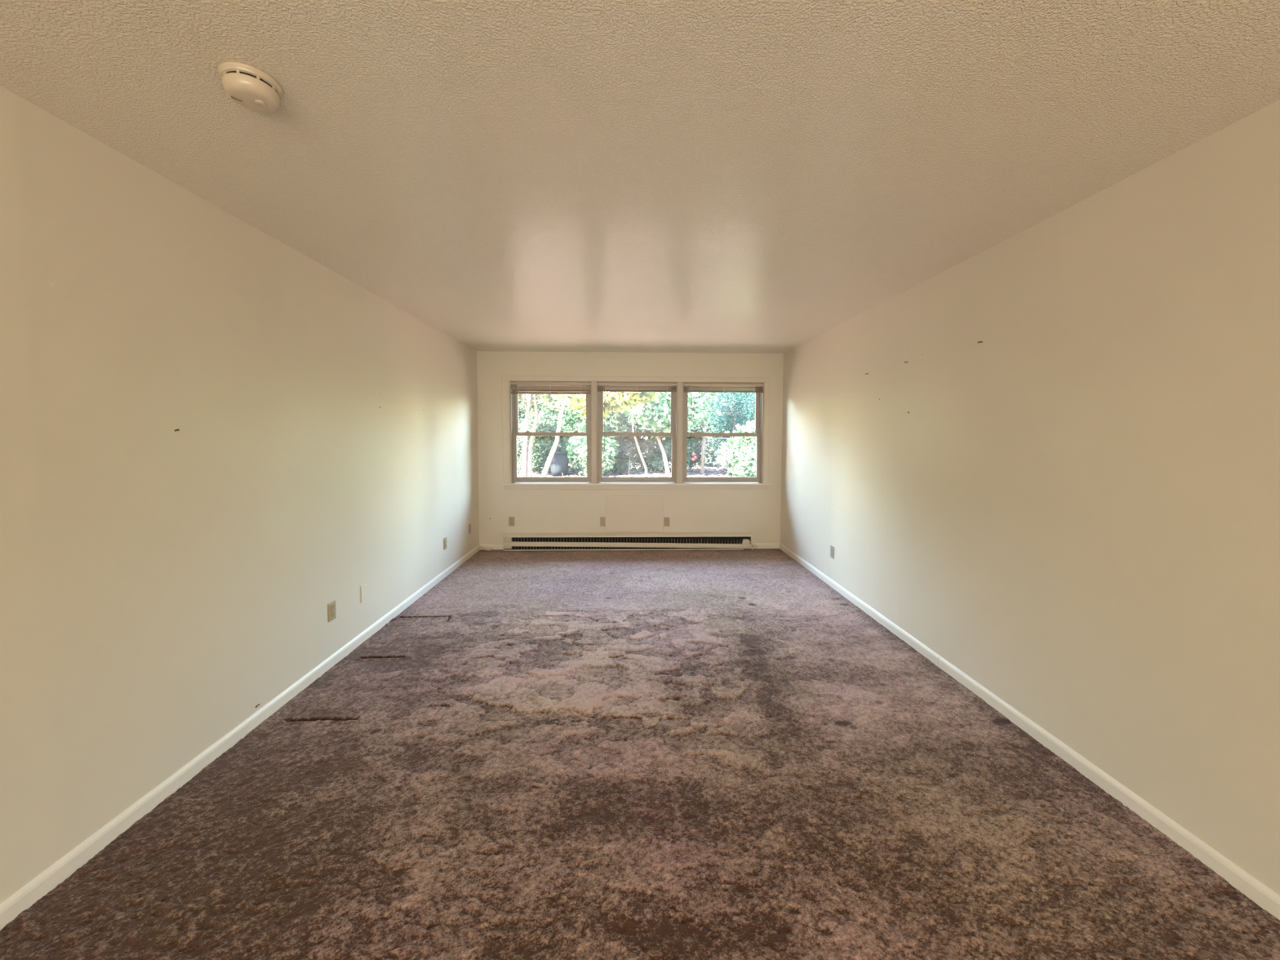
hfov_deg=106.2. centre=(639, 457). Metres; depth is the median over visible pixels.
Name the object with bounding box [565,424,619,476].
shrub
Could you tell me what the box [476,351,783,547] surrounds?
wall
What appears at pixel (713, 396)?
tree
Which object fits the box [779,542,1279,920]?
baseboard
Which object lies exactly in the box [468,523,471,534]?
cable wall plate
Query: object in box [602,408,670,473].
shrub
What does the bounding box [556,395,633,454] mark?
evergreen tree
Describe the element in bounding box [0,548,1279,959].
floor
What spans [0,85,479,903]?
wall
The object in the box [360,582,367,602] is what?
blank wall plate
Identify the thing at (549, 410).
evergreen tree
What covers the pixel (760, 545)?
baseboard
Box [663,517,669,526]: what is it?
wall outlet
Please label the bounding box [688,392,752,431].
evergreen tree
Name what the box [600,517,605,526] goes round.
wall outlet
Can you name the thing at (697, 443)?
flowering shrub
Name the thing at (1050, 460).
wall
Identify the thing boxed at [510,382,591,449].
blind
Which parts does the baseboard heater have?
rail, plate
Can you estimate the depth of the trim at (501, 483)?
5.94 m
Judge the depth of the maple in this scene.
10.07 m
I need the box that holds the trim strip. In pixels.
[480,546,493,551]
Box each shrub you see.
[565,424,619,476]
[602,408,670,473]
[686,420,714,470]
[715,419,756,476]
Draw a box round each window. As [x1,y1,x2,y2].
[510,381,591,483]
[596,381,677,483]
[682,382,764,483]
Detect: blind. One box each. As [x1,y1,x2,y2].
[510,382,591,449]
[597,382,676,449]
[683,383,764,450]
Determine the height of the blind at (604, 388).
0.824 m
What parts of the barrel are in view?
lid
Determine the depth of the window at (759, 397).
6.04 m
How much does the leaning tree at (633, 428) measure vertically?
2.548 m
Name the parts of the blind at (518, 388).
head rail, rail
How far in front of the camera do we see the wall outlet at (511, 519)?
5.95 m
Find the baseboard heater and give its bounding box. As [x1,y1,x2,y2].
[502,532,751,551]
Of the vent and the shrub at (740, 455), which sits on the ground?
the shrub at (740, 455)
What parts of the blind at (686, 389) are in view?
head rail, rail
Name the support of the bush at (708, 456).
on the ground
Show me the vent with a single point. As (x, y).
(257, 77)
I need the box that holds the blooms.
[691,452,697,461]
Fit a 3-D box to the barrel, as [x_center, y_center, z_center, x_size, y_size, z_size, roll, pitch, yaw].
[-1.770,0.148,10.573,0.400,0.550,0.400,0,3,-2]
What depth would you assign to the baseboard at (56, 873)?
1.91 m
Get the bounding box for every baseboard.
[0,544,479,930]
[480,542,779,550]
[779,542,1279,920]
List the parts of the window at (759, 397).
lift rail, sash, sash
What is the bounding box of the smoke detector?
[217,61,283,112]
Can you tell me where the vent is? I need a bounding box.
[222,69,279,97]
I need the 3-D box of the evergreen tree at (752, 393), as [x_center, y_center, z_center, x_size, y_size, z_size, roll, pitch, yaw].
[3.993,-1.742,16.396,2.393,3.746,2.290,-1,3,-31]
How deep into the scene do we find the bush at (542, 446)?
11.11 m
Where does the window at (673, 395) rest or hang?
in the wall at (757, 512)
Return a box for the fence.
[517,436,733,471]
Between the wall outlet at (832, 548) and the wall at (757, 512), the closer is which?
the wall outlet at (832, 548)
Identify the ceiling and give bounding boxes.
[0,0,1279,353]
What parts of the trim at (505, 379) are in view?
casing, mullion casing, head casing, mullion casing, casing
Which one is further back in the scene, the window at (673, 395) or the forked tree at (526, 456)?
the forked tree at (526, 456)
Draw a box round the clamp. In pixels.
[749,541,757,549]
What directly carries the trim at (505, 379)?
attached to the wall at (757, 512)
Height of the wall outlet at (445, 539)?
0.114 m
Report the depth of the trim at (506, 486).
5.97 m
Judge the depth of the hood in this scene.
5.97 m
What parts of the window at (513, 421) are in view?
sash, sash, lift rail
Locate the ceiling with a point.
(727, 176)
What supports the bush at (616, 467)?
on the ground
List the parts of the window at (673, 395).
sash, lift rail, sash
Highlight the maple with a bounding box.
[621,391,711,476]
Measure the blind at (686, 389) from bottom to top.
0.824 m
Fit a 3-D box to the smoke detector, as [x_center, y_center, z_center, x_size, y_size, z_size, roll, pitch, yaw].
[-1.109,-1.044,1.374,0.145,0.063,0.145,-2,4,-42]
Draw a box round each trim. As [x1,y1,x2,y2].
[501,483,770,484]
[502,375,770,483]
[504,484,767,488]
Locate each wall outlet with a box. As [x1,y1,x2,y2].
[328,600,336,622]
[444,537,446,549]
[508,516,514,525]
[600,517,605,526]
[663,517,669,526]
[830,545,834,558]
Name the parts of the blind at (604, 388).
head rail, rail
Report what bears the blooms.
attached to the bush at (656, 464)
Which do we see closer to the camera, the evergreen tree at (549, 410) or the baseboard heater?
the baseboard heater
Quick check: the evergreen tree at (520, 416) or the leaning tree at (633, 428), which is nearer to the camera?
the leaning tree at (633, 428)
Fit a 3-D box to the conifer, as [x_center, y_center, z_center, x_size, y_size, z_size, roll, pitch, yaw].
[2.508,-1.320,12.413,2.074,3.407,1.801,0,3,-2]
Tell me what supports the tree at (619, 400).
on the ground
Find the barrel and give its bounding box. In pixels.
[550,452,568,476]
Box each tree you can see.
[518,394,577,476]
[518,397,542,431]
[520,394,577,452]
[550,391,665,419]
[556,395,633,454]
[631,408,648,476]
[687,392,726,475]
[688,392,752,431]
[740,393,755,426]
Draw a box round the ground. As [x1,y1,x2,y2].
[516,435,734,476]
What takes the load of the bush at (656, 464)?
on the ground
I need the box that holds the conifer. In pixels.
[704,392,755,466]
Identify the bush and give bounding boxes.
[516,410,573,473]
[567,413,637,473]
[631,422,701,472]
[692,400,737,467]
[733,420,755,443]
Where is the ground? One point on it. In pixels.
(720, 468)
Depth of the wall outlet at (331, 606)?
2.96 m
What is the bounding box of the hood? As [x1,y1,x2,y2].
[502,532,751,537]
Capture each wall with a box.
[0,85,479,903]
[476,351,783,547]
[780,99,1279,895]
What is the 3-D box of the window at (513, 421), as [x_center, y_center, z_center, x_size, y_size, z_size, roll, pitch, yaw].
[-1.098,-0.304,5.982,0.995,1.276,0.120,0,3,-2]

